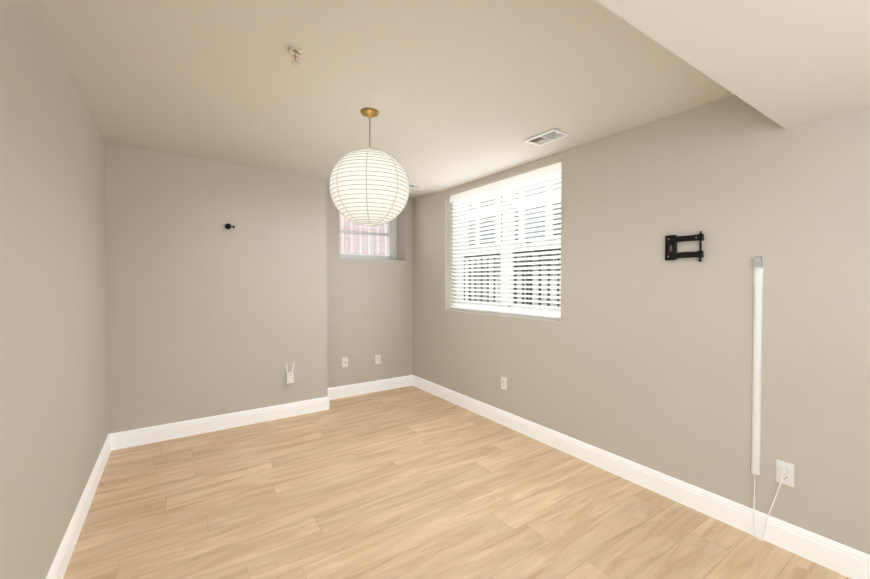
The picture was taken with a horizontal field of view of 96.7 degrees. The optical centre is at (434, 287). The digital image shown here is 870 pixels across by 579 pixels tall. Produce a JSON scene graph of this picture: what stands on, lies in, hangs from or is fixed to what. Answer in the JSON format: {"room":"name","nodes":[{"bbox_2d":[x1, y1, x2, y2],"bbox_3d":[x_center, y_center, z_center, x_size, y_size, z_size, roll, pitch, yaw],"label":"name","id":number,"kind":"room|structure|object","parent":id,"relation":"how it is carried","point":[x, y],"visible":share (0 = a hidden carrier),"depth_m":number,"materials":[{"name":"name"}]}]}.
{"room":"living room","nodes":[
{"label":"living room","id":0,"kind":"room"},
{"bbox_2d":[0,0,107,578],"bbox_3d":[-1.260,0.111,0.830,0.250,2.500,6.620,-1,1,-34],"label":"wall","id":1,"kind":"structure","parent":0,"point":[53,380],"depth_m":1.64,"materials":[{"name":"paint"}]},
{"bbox_2d":[46,433,113,578],"bbox_3d":[-1.041,1.294,0.762,0.016,0.136,5.730,-1,1,-34],"label":"baseboard","id":2,"kind":"structure","parent":1,"relation":"attached to","point":[58,568],"depth_m":2.10,"materials":[{"name":"white wood"}]},
{"bbox_2d":[104,143,327,433],"bbox_3d":[-2.077,0.058,3.883,1.803,2.500,0.640,-1,1,-34],"label":"wall","id":3,"kind":"structure","parent":0,"point":[209,314],"depth_m":3.51,"materials":[{"name":"paint"}]},
{"bbox_2d":[114,395,329,449],"bbox_3d":[-1.875,1.244,3.644,1.789,0.136,0.016,-1,1,-34],"label":"baseboard","id":4,"kind":"structure","parent":3,"relation":"attached to","point":[136,437],"depth_m":3.54,"materials":[{"name":"white wood"}]},
{"bbox_2d":[225,223,234,228],"bbox_3d":[-1.893,-0.567,3.567,0.077,0.054,0.072,-1,1,-34],"label":"hook","id":5,"kind":"object","parent":3,"relation":"attached to","point":[228,226],"visible":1,"depth_m":3.56,"materials":[{"name":"black metal"}]},
{"bbox_2d":[286,362,293,383],"bbox_3d":[-1.466,0.856,3.894,0.069,0.205,0.047,-1,1,-34],"label":"outlet","id":6,"kind":"object","parent":3,"relation":"attached to","point":[289,377],"visible":1,"depth_m":3.87,"materials":[{"name":"white plastic"}]},
{"bbox_2d":[327,186,412,387],"bbox_3d":[-0.796,0.040,4.938,1.500,2.500,0.320,-1,1,-34],"label":"wall","id":7,"kind":"structure","parent":0,"point":[369,309],"depth_m":4.74,"materials":[{"name":"paint"}]},
{"bbox_2d":[342,357,347,366],"bbox_3d":[-1.061,0.882,4.572,0.070,0.115,0.016,-1,1,-34],"label":"outlet plate","id":8,"kind":"object","parent":7,"relation":"attached to","point":[344,361],"visible":1,"depth_m":4.57,"materials":[{"name":"white plastic"}]},
{"bbox_2d":[340,216,396,259],"bbox_3d":[-0.891,-0.696,4.976,0.880,0.690,0.120,-1,1,-34],"label":"window","id":9,"kind":"structure","parent":7,"relation":"in","point":[392,231],"depth_m":5.10,"materials":[{"name":"plastic"}]},
{"bbox_2d":[328,375,409,399],"bbox_3d":[-0.816,1.225,4.743,1.227,0.136,0.016,-1,1,-34],"label":"baseboard","id":10,"kind":"structure","parent":7,"relation":"attached to","point":[404,381],"depth_m":4.73,"materials":[{"name":"white wood"}]},
{"bbox_2d":[375,354,380,363],"bbox_3d":[-0.710,0.892,4.813,0.070,0.115,0.007,-1,1,-34],"label":"outlet","id":11,"kind":"object","parent":7,"relation":"attached to","point":[377,359],"visible":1,"depth_m":4.81,"materials":[{"name":"white plastic"}]},
{"bbox_2d":[31,0,733,198],"bbox_3d":[0.027,-1.213,1.854,3.553,0.288,6.920,-1,1,-34],"label":"ceiling","id":12,"kind":"structure","parent":0,"point":[455,93],"depth_m":2.08,"materials":[{"name":"paint"}]},
{"bbox_2d":[288,47,302,64],"bbox_3d":[-0.665,-1.097,1.840,0.068,0.059,0.068,-1,1,-34],"label":"sprinkler head","id":13,"kind":"object","parent":12,"relation":"attached to","point":[295,54],"visible":1,"depth_m":1.83},
{"bbox_2d":[329,108,409,225],"bbox_3d":[-0.419,-0.769,2.495,0.511,0.728,0.511,-1,1,-34],"label":"pendant lantern","id":14,"kind":"object","parent":12,"relation":"hanging from","point":[369,186],"visible":1,"depth_m":2.31,"materials":[{"name":"paper"}]},
{"bbox_2d":[409,183,423,189],"bbox_3d":[-0.253,-1.117,4.283,0.356,0.024,0.160,-1,1,-34],"label":"ceiling vent","id":15,"kind":"object","parent":12,"relation":"in","point":[413,186],"visible":0.4,"depth_m":4.30,"materials":[{"name":"white metal"}]},
{"bbox_2d":[524,129,569,145],"bbox_3d":[0.814,-1.086,2.825,0.175,0.024,0.281,-1,1,-34],"label":"ceiling vent","id":16,"kind":"object","parent":12,"relation":"in","point":[550,135],"visible":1,"depth_m":2.81,"materials":[{"name":"white metal"}]},
{"bbox_2d":[63,386,850,578],"bbox_3d":[0.027,1.403,1.899,3.553,0.120,6.920,-1,1,-34],"label":"floor","id":17,"kind":"structure","parent":0,"point":[410,482],"depth_m":2.30,"materials":[{"name":"brown wood"}]},
{"bbox_2d":[413,95,869,554],"bbox_3d":[1.570,0.081,2.541,0.250,2.500,6.300,-1,1,-34],"label":"wall","id":18,"kind":"structure","parent":0,"point":[640,352],"depth_m":2.29,"materials":[{"name":"paint"}]},
{"bbox_2d":[501,376,506,389],"bbox_3d":[0.656,0.912,3.684,0.007,0.115,0.070,-1,1,-34],"label":"electrical outlet","id":19,"kind":"object","parent":18,"relation":"attached to","point":[504,383],"visible":1,"depth_m":3.68,"materials":[{"name":"white plastic"}]},
{"bbox_2d":[450,162,561,319],"bbox_3d":[0.694,-0.392,3.884,0.186,1.320,1.620,-1,1,-34],"label":"window blinds","id":20,"kind":"object","parent":18,"relation":"attached to","point":[507,189],"visible":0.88,"depth_m":3.77,"materials":[{"name":"plastic"}]},
{"bbox_2d":[410,375,869,578],"bbox_3d":[1.390,1.262,2.591,0.016,0.136,6.050,-1,1,-34],"label":"baseboard","id":21,"kind":"structure","parent":18,"relation":"attached to","point":[845,560],"depth_m":2.34,"materials":[{"name":"white wood"}]},
{"bbox_2d":[665,231,703,261],"bbox_3d":[1.519,-0.245,2.361,0.030,0.178,0.208,-1,1,-34],"label":"bracket","id":22,"kind":"object","parent":18,"relation":"attached to","point":[673,240],"visible":0.98,"depth_m":2.36,"materials":[{"name":"black metal"}]},
{"bbox_2d":[751,256,787,540],"bbox_3d":[1.748,0.588,2.026,0.036,1.505,0.157,-1,1,-31],"label":"cover","id":23,"kind":"object","parent":18,"relation":"attached to","point":[758,273],"visible":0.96,"depth_m":2.07,"materials":[{"name":"white plastic"}]},
{"bbox_2d":[776,460,794,486],"bbox_3d":[1.798,0.954,1.986,0.007,0.115,0.070,-1,1,-34],"label":"electrical outlet","id":24,"kind":"object","parent":18,"relation":"attached to","point":[788,479],"visible":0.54,"depth_m":1.98,"materials":[{"name":"white plastic"}]},
{"bbox_2d":[596,0,869,128],"bbox_3d":[1.171,-0.953,0.157,3.053,0.350,2.320,-1,1,-34],"label":"ceiling","id":25,"kind":"structure","parent":0,"point":[786,64],"depth_m":1.28,"materials":[{"name":"paint"}]},
{"label":"outside","id":26,"kind":"structure","parent":0,"visible":0},
{"bbox_2d":[340,213,388,254],"bbox_3d":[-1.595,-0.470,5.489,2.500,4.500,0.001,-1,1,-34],"label":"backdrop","id":27,"kind":"structure","parent":26,"point":[363,239],"depth_m":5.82,"materials":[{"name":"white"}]},
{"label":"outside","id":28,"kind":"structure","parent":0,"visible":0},
{"bbox_2d":[340,214,388,255],"bbox_3d":[-0.944,-0.785,5.210,1.387,1.150,0.012,-1,1,-34],"label":"lattice screen","id":29,"kind":"object","parent":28,"point":[360,237],"depth_m":5.19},
{"bbox_2d":[468,182,560,304],"bbox_3d":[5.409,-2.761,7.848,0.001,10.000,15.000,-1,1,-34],"label":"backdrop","id":30,"kind":"structure","parent":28,"point":[520,293],"depth_m":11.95,"materials":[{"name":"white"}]},
{"bbox_2d":[483,301,560,306],"bbox_3d":[3.107,0.615,6.357,6.549,0.100,13.000,-1,1,-34],"label":"pavement","id":31,"kind":"structure","parent":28,"point":[525,303],"depth_m":11.07,"materials":[{"name":"grey concrete"}]},
{"bbox_2d":[464,242,560,306],"bbox_3d":[0.767,0.001,5.480,0.044,1.160,8.175,-1,1,-34],"label":"railing fence","id":32,"kind":"object","parent":31,"relation":"on","point":[529,289],"depth_m":4.92,"materials":[{"name":"black metal"}]}
]}

